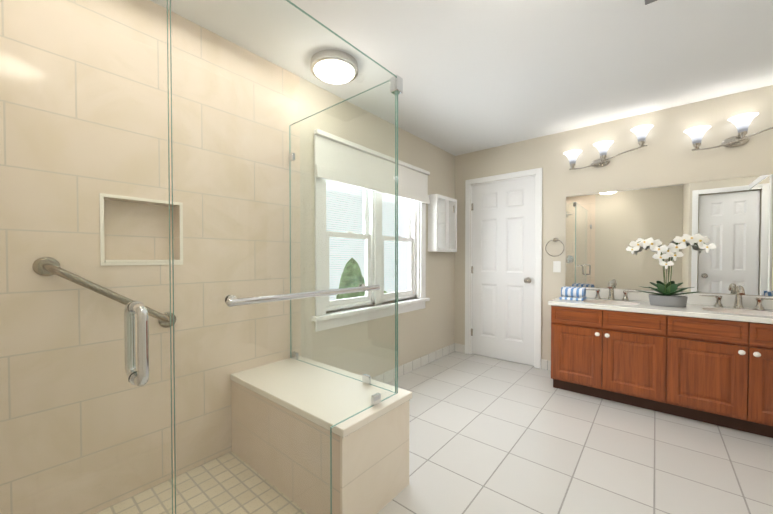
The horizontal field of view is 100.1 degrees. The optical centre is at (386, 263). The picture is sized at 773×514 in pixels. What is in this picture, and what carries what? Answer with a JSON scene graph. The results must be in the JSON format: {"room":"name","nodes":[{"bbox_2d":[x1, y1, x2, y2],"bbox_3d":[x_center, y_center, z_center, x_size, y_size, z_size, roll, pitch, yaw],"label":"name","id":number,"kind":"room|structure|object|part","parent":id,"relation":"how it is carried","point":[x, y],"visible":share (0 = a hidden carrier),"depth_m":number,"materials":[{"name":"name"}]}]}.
{"room":"bathroom","nodes":[
{"label":"bathroom","id":0,"kind":"room"},
{"bbox_2d":[0,0,454,513],"bbox_3d":[-0.478,-0.097,2.583,0.150,2.450,4.300,1,1,40],"label":"wall","id":1,"kind":"structure","parent":0,"point":[272,204],"depth_m":1.62,"materials":[{"name":"tile"}]},
{"bbox_2d":[32,257,175,327],"bbox_3d":[-1.249,0.153,1.491,0.077,0.365,0.510,1,1,40],"label":"grab bar","id":2,"kind":"object","parent":1,"relation":"attached to","point":[101,290],"visible":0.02,"depth_m":1.39,"materials":[{"name":"silver metal"}]},
{"bbox_2d":[99,193,182,265],"bbox_3d":[-1.194,-0.156,1.599,0.006,0.330,0.336,1,1,40],"label":"trim","id":3,"kind":"structure","parent":1,"relation":"attached to","point":[102,257],"depth_m":1.55,"materials":[{"name":"white tile"}]},
{"bbox_2d":[105,260,179,261],"bbox_3d":[-1.227,-0.013,1.629,0.096,0.012,0.304,1,1,40],"label":"sill","id":4,"kind":"structure","parent":1,"relation":"attached to","point":[140,260],"depth_m":1.58,"materials":[{"name":"white tile"}]},
{"bbox_2d":[315,302,424,331],"bbox_3d":[-0.053,0.458,2.971,0.018,0.080,1.479,1,1,40],"label":"trim","id":5,"kind":"structure","parent":1,"relation":"attached to","point":[406,308],"depth_m":2.81,"materials":[{"name":"white wood"}]},
{"bbox_2d":[311,297,429,321],"bbox_3d":[-0.062,0.400,2.978,0.115,0.035,1.539,1,1,40],"label":"window sill","id":6,"kind":"structure","parent":1,"relation":"attached to","point":[392,304],"depth_m":2.80,"materials":[{"name":"white wood"}]},
{"bbox_2d":[314,129,429,315],"bbox_3d":[-0.095,-0.300,2.994,0.210,1.365,1.519,1,1,40],"label":"window","id":7,"kind":"structure","parent":1,"relation":"in","point":[412,184],"depth_m":2.94,"materials":[{"name":"white"}]},
{"bbox_3d":[-0.348,-0.526,2.764,0.006,0.544,0.460,1,1,40],"label":"glass","id":8,"kind":"part","parent":7,"relation":"part of","materials":[{"name":"white"}]},
{"bbox_3d":[-0.321,0.041,2.751,0.006,0.517,0.450,1,1,40],"label":"glass","id":9,"kind":"part","parent":7,"relation":"part of","materials":[{"name":"white"}]},
{"bbox_3d":[-0.321,0.041,2.751,0.028,0.599,0.532,1,1,40],"label":"frame","id":10,"kind":"part","parent":7,"relation":"part of","materials":[{"name":"white wood"}]},
{"bbox_3d":[-0.333,-0.249,2.756,0.090,1.234,0.592,1,1,40],"label":"frame","id":11,"kind":"part","parent":7,"relation":"part of","materials":[{"name":"white wood"}]},
{"bbox_3d":[-0.348,-0.526,2.764,0.028,0.616,0.532,1,1,40],"label":"frame","id":12,"kind":"part","parent":7,"relation":"part of","materials":[{"name":"white wood"}]},
{"bbox_2d":[314,129,429,203],"bbox_3d":[-0.029,-0.809,2.931,0.039,0.345,1.519,1,1,40],"label":"shade","id":13,"kind":"object","parent":7,"relation":"attached to","point":[412,180],"depth_m":2.77,"materials":[{"name":"white fabric"}]},
{"bbox_3d":[0.081,-0.534,3.280,0.006,0.544,0.460,1,1,40],"label":"glass","id":14,"kind":"part","parent":7,"relation":"part of","materials":[{"name":"white"}]},
{"bbox_3d":[0.108,0.033,3.267,0.006,0.517,0.450,1,1,40],"label":"glass","id":15,"kind":"part","parent":7,"relation":"part of","materials":[{"name":"white"}]},
{"bbox_3d":[0.108,0.033,3.267,0.028,0.599,0.532,1,1,40],"label":"frame","id":16,"kind":"part","parent":7,"relation":"part of","materials":[{"name":"white wood"}]},
{"bbox_3d":[0.097,-0.257,3.272,0.090,1.234,0.592,1,1,40],"label":"frame","id":17,"kind":"part","parent":7,"relation":"part of","materials":[{"name":"white wood"}]},
{"bbox_3d":[0.081,-0.534,3.280,0.028,0.616,0.532,1,1,40],"label":"frame","id":18,"kind":"part","parent":7,"relation":"part of","materials":[{"name":"white wood"}]},
{"bbox_2d":[371,343,454,382],"bbox_3d":[0.124,1.069,3.199,0.011,0.100,2.310,1,1,40],"label":"baseboard","id":19,"kind":"structure","parent":1,"relation":"attached to","point":[408,367],"depth_m":3.42,"materials":[{"name":"tile"}]},
{"bbox_2d":[428,194,456,251],"bbox_3d":[0.650,-0.447,3.726,0.113,0.625,0.470,1,1,40],"label":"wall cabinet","id":20,"kind":"object","parent":1,"relation":"attached to","point":[442,223],"visible":1,"depth_m":3.62,"materials":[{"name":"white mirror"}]},
{"bbox_3d":[0.611,-0.445,3.606,0.005,0.559,0.168,1,1,40],"label":"glass","id":21,"kind":"part","parent":20,"relation":"part of","materials":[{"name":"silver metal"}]},
{"bbox_3d":[0.762,-0.448,3.787,0.005,0.559,0.168,1,1,40],"label":"glass","id":22,"kind":"part","parent":20,"relation":"part of","materials":[{"name":"clear glass"}]},
{"bbox_2d":[150,0,772,155],"bbox_3d":[1.213,-1.359,1.156,4.550,0.120,4.300,1,1,40],"label":"ceiling","id":23,"kind":"structure","parent":0,"point":[477,75],"depth_m":2.03,"materials":[{"name":"white paint"}]},
{"bbox_2d":[310,49,357,83],"bbox_3d":[-0.344,-1.270,2.140,0.310,0.088,0.310,1,1,40],"label":"ceiling light","id":24,"kind":"object","parent":23,"relation":"attached to","point":[331,60],"depth_m":2.06,"materials":[{"name":"white glass"}]},
{"bbox_3d":[-0.344,-1.247,2.141,0.268,0.040,0.268,1,1,40],"label":"glass","id":25,"kind":"part","parent":24,"relation":"part of","materials":[{"name":"white glass"}]},
{"bbox_2d":[645,0,656,4],"bbox_3d":[1.321,-1.296,1.435,0.280,0.016,0.265,1,1,40],"label":"ceiling vent","id":26,"kind":"object","parent":23,"relation":"in","point":[648,2],"visible":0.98,"depth_m":1.60,"materials":[{"name":"grey"}]},
{"bbox_2d":[377,351,772,513],"bbox_3d":[1.213,1.200,1.196,4.550,0.100,4.300,1,1,40],"label":"floor","id":27,"kind":"structure","parent":0,"point":[489,435],"depth_m":1.94,"materials":[{"name":"tile"}]},
{"bbox_2d":[95,451,306,513],"bbox_3d":[-0.982,1.144,1.203,0.865,0.012,1.205,1,1,40],"label":"shower floor","id":28,"kind":"structure","parent":27,"relation":"on","point":[220,489],"depth_m":1.58,"materials":[{"name":"tile"}]},
{"bbox_2d":[230,356,411,513],"bbox_3d":[-0.398,0.901,1.804,0.985,0.480,0.483,1,1,40],"label":"shower bench","id":29,"kind":"object","parent":27,"relation":"on","point":[370,460],"visible":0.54,"depth_m":1.55,"materials":[{"name":"tile"}]},
{"bbox_2d":[551,305,772,437],"bbox_3d":[2.244,0.752,2.545,1.631,0.756,0.588,1,1,40],"label":"bathroom vanity","id":30,"kind":"object","parent":27,"relation":"on","point":[705,357],"depth_m":2.36,"materials":[{"name":"brown wood"}]},
{"bbox_2d":[559,286,586,300],"bbox_3d":[1.728,0.277,2.998,0.190,0.109,0.210,1,1,40],"label":"towels","id":31,"kind":"object","parent":30,"relation":"on","point":[574,293],"visible":1,"depth_m":2.94,"materials":[{"name":"fabric"}]},
{"bbox_3d":[1.607,0.769,2.747,0.370,0.465,0.019,1,1,40],"label":"door","id":32,"kind":"part","parent":30,"relation":"part of","materials":[{"name":"brown wood"}]},
{"bbox_3d":[1.607,0.446,2.742,0.370,0.140,0.019,1,1,40],"label":"drawer","id":33,"kind":"part","parent":30,"relation":"part of","materials":[{"name":"brown wood"}]},
{"bbox_3d":[1.902,0.772,2.502,0.384,0.465,0.019,1,1,40],"label":"door","id":34,"kind":"part","parent":30,"relation":"part of","materials":[{"name":"brown wood"}]},
{"bbox_3d":[1.902,0.450,2.497,0.384,0.140,0.019,1,1,40],"label":"drawer","id":35,"kind":"part","parent":30,"relation":"part of","materials":[{"name":"brown wood"}]},
{"bbox_2d":[548,297,772,320],"bbox_3d":[2.245,0.356,2.553,1.650,0.035,0.565,1,1,40],"label":"countertop","id":36,"kind":"structure","parent":30,"relation":"on","point":[596,302],"depth_m":2.46,"materials":[{"name":"white stone"}]},
{"bbox_2d":[586,289,600,298],"bbox_3d":[1.937,0.285,3.045,0.142,0.092,0.060,1,1,40],"label":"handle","id":37,"kind":"object","parent":36,"relation":"on","point":[597,296],"depth_m":3.01,"materials":[{"name":"silver metal"}]},
{"bbox_2d":[607,281,614,299],"bbox_3d":[2.017,0.245,2.912,0.060,0.176,0.161,1,1,40],"label":"faucet","id":38,"kind":"object","parent":36,"relation":"on","point":[610,285],"depth_m":2.93,"materials":[{"name":"silver metal"}]},
{"bbox_2d":[621,291,640,300],"bbox_3d":[2.162,0.288,2.858,0.142,0.092,0.060,1,1,40],"label":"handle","id":39,"kind":"object","parent":36,"relation":"on","point":[625,298],"depth_m":2.87,"materials":[{"name":"silver metal"}]},
{"bbox_2d":[626,233,715,306],"bbox_3d":[2.228,0.055,2.567,0.536,0.566,0.158,1,1,40],"label":"orchid","id":40,"kind":"object","parent":36,"relation":"on","point":[667,296],"visible":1,"depth_m":2.55,"materials":[{"name":"white plant"}]},
{"bbox_3d":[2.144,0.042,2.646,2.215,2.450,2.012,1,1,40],"label":"stem","id":41,"kind":"part","parent":40,"relation":"part of","materials":[{"name":"green plant"}]},
{"bbox_3d":[2.239,0.297,2.580,0.236,0.082,0.130,1,1,40],"label":"pot","id":42,"kind":"part","parent":40,"relation":"part of","materials":[{"name":"grey ceramic"}]},
{"bbox_3d":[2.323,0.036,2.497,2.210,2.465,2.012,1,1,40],"label":"stem","id":43,"kind":"part","parent":40,"relation":"part of","materials":[{"name":"green plant"}]},
{"bbox_2d":[699,295,723,307],"bbox_3d":[2.546,0.293,2.539,0.142,0.092,0.060,1,1,40],"label":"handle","id":44,"kind":"object","parent":36,"relation":"on","point":[718,304],"depth_m":2.51,"materials":[{"name":"silver metal"}]},
{"bbox_2d":[733,285,744,308],"bbox_3d":[2.626,0.253,2.406,0.060,0.176,0.161,1,1,40],"label":"faucet","id":45,"kind":"object","parent":36,"relation":"on","point":[740,291],"depth_m":2.43,"materials":[{"name":"silver metal"}]},
{"bbox_2d":[753,297,772,310],"bbox_3d":[2.770,0.296,2.352,0.142,0.092,0.060,1,1,40],"label":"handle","id":46,"kind":"object","parent":36,"relation":"on","point":[759,307],"depth_m":2.36,"materials":[{"name":"silver metal"}]},
{"bbox_3d":[2.209,0.776,2.247,0.395,0.465,0.019,1,1,40],"label":"door","id":47,"kind":"part","parent":30,"relation":"part of","materials":[{"name":"brown wood"}]},
{"bbox_3d":[2.209,0.454,2.242,0.395,0.140,0.019,1,1,40],"label":"drawer","id":48,"kind":"part","parent":30,"relation":"part of","materials":[{"name":"brown wood"}]},
{"bbox_3d":[2.321,0.581,2.117,0.034,0.034,0.033,1,1,40],"label":"knob","id":49,"kind":"part","parent":30,"relation":"part of","materials":[{"name":"white ceramic"}]},
{"bbox_3d":[2.372,0.582,2.075,0.034,0.034,0.033,1,1,40],"label":"knob","id":50,"kind":"part","parent":30,"relation":"part of","materials":[{"name":"white ceramic"}]},
{"bbox_3d":[2.517,0.780,1.991,0.394,0.465,0.019,1,1,40],"label":"door","id":51,"kind":"part","parent":30,"relation":"part of","materials":[{"name":"brown wood"}]},
{"bbox_3d":[2.517,0.458,1.986,0.394,0.140,0.019,1,1,40],"label":"drawer","id":52,"kind":"part","parent":30,"relation":"part of","materials":[{"name":"brown wood"}]},
{"bbox_2d":[454,85,772,360],"bbox_3d":[2.540,-0.099,2.772,4.550,2.450,0.150,1,1,40],"label":"wall","id":53,"kind":"structure","parent":0,"point":[667,156],"depth_m":3.00,"materials":[{"name":"beige paint"}]},
{"bbox_2d":[455,343,464,352],"bbox_3d":[0.915,1.056,4.036,0.135,0.100,0.011,1,1,40],"label":"baseboard","id":54,"kind":"structure","parent":53,"relation":"attached to","point":[460,348],"depth_m":4.03,"materials":[{"name":"tile"}]},
{"bbox_2d":[471,176,534,365],"bbox_3d":[1.328,0.083,3.726,0.723,2.040,0.035,1,1,40],"label":"door","id":55,"kind":"structure","parent":53,"relation":"in","point":[503,238],"depth_m":3.69,"materials":[{"name":"white wood"}]},
{"bbox_2d":[524,277,530,282],"bbox_3d":[1.519,0.184,3.494,0.064,0.064,0.079,1,1,40],"label":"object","id":56,"kind":"structure","parent":55,"relation":"attached to","point":[527,280],"depth_m":3.47,"materials":[{"name":"silver metal"}]},
{"bbox_2d":[465,168,542,368],"bbox_3d":[1.350,0.049,3.752,0.871,2.122,0.168,1,1,40],"label":"door frame","id":57,"kind":"structure","parent":53,"relation":"attached to","point":[537,172],"depth_m":3.51,"materials":[{"name":"white wood"}]},
{"bbox_2d":[541,359,550,370],"bbox_3d":[1.721,1.067,3.366,0.209,0.100,0.011,1,1,40],"label":"baseboard","id":58,"kind":"structure","parent":53,"relation":"attached to","point":[545,364],"depth_m":3.40,"materials":[{"name":"tile"}]},
{"bbox_2d":[545,237,564,256],"bbox_3d":[1.727,-0.168,3.318,0.179,0.198,0.047,1,1,40],"label":"towel ring","id":59,"kind":"object","parent":53,"relation":"attached to","point":[555,239],"visible":0.94,"depth_m":3.30,"materials":[{"name":"silver metal"}]},
{"bbox_2d":[553,261,560,271],"bbox_3d":[1.748,0.035,3.324,0.070,0.115,0.016,1,1,40],"label":"light switch","id":60,"kind":"object","parent":53,"relation":"attached to","point":[556,266],"visible":1,"depth_m":3.32,"materials":[{"name":"white plastic"}]},
{"bbox_2d":[564,125,652,169],"bbox_3d":[2.024,-1.045,2.997,0.688,0.271,0.158,1,1,40],"label":"sconce","id":61,"kind":"object","parent":53,"relation":"attached to","point":[640,132],"visible":1,"depth_m":2.98,"materials":[{"name":"white glass"}]},
{"bbox_3d":[1.821,-1.026,3.167,0.158,0.120,0.158,1,1,40],"label":"lamp shade","id":62,"kind":"part","parent":61,"relation":"part of","materials":[{"name":"white glass"}]},
{"bbox_3d":[2.013,-1.053,3.007,0.158,0.120,0.158,1,1,40],"label":"lamp shade","id":63,"kind":"part","parent":61,"relation":"part of","materials":[{"name":"white glass"}]},
{"bbox_3d":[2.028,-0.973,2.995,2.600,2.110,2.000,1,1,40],"label":"arm","id":64,"kind":"part","parent":61,"relation":"part of"},
{"bbox_3d":[2.228,-1.118,2.827,0.158,0.120,0.158,1,1,40],"label":"lamp shade","id":65,"kind":"part","parent":61,"relation":"part of","materials":[{"name":"white glass"}]},
{"bbox_2d":[562,286,772,308],"bbox_3d":[2.419,0.288,2.761,1.650,0.095,0.022,1,1,40],"label":"backsplash","id":66,"kind":"structure","parent":53,"relation":"attached to","point":[742,301],"depth_m":2.62,"materials":[{"name":"white stone"}]},
{"bbox_2d":[565,174,772,295],"bbox_3d":[2.433,-0.214,2.754,1.616,0.900,0.007,1,1,40],"label":"vanity mirror","id":67,"kind":"object","parent":53,"relation":"attached to","point":[732,219],"visible":0.89,"depth_m":2.72,"materials":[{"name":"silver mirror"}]},
{"bbox_2d":[684,112,772,150],"bbox_3d":[2.701,-1.037,2.435,0.688,0.271,0.158,1,1,40],"label":"sconce","id":68,"kind":"object","parent":53,"relation":"attached to","point":[741,122],"visible":1,"depth_m":2.49,"materials":[{"name":"white glass"}]},
{"bbox_3d":[2.497,-1.017,2.604,0.158,0.120,0.158,1,1,40],"label":"lamp shade","id":69,"kind":"part","parent":68,"relation":"part of","materials":[{"name":"white glass"}]},
{"bbox_3d":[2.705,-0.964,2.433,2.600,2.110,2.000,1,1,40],"label":"arm","id":70,"kind":"part","parent":68,"relation":"part of"},
{"bbox_3d":[2.689,-1.044,2.444,0.158,0.120,0.158,1,1,40],"label":"lamp shade","id":71,"kind":"part","parent":68,"relation":"part of","materials":[{"name":"white glass"}]},
{"label":"outside","id":72,"kind":"structure","parent":0,"visible":0},
{"bbox_2d":[326,180,406,299],"bbox_3d":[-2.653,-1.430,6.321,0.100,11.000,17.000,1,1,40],"label":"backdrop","id":73,"kind":"structure","parent":72,"point":[401,254],"depth_m":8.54,"materials":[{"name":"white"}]},
{"bbox_3d":[-0.608,1.125,0.890,0.110,0.060,1.203,1,1,40],"label":"sill","id":74,"kind":"structure","parent":0,"visible":0},
{"bbox_2d":[0,0,402,513],"bbox_3d":[-0.782,0.076,1.310,1.012,2.023,1.649,1,1,40],"label":"shower enclosure","id":75,"kind":"object","parent":74,"relation":"on","point":[139,376],"visible":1,"depth_m":1.00,"materials":[{"name":"clear glass"}]},
{"bbox_3d":[-0.779,0.084,0.644,0.010,2.011,0.606,1,1,40],"label":"door","id":76,"kind":"part","parent":75,"relation":"part of","materials":[{"name":"clear glass"}]},
{"bbox_3d":[-0.663,0.201,0.845,0.066,0.203,0.022,1,1,40],"label":"handle","id":77,"kind":"part","parent":75,"relation":"part of","materials":[{"name":"silver metal"}]},
{"bbox_2d":[128,371,136,384],"bbox_3d":[-0.634,0.291,0.822,0.018,0.032,0.032,1,1,40],"label":"washer","id":78,"kind":"object","parent":75,"relation":"in","point":[133,375],"depth_m":0.81,"materials":[{"name":"silver metal"}]},
{"bbox_2d":[127,301,143,313],"bbox_3d":[-0.634,0.111,0.819,0.018,0.032,0.032,1,1,40],"label":"washer","id":79,"kind":"object","parent":75,"relation":"in","point":[130,306],"depth_m":0.81,"materials":[{"name":"silver metal"}]},
{"bbox_3d":[-0.263,0.079,1.265,0.010,2.019,0.995,1,1,40],"label":"panel","id":80,"kind":"part","parent":75,"relation":"part of","materials":[{"name":"clear glass"}]},
{"bbox_3d":[-0.309,-0.142,1.940,0.924,1.599,0.010,1,1,40],"label":"panel","id":81,"kind":"part","parent":75,"relation":"part of","materials":[{"name":"clear glass"}]},
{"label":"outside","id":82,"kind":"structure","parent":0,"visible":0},
{"bbox_2d":[336,258,386,298],"bbox_3d":[-0.400,1.980,6.668,1.323,4.216,2.188,1,1,40],"label":"trees","id":83,"kind":"object","parent":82,"point":[345,280],"depth_m":6.14,"materials":[{"name":"green plant"}]}
]}

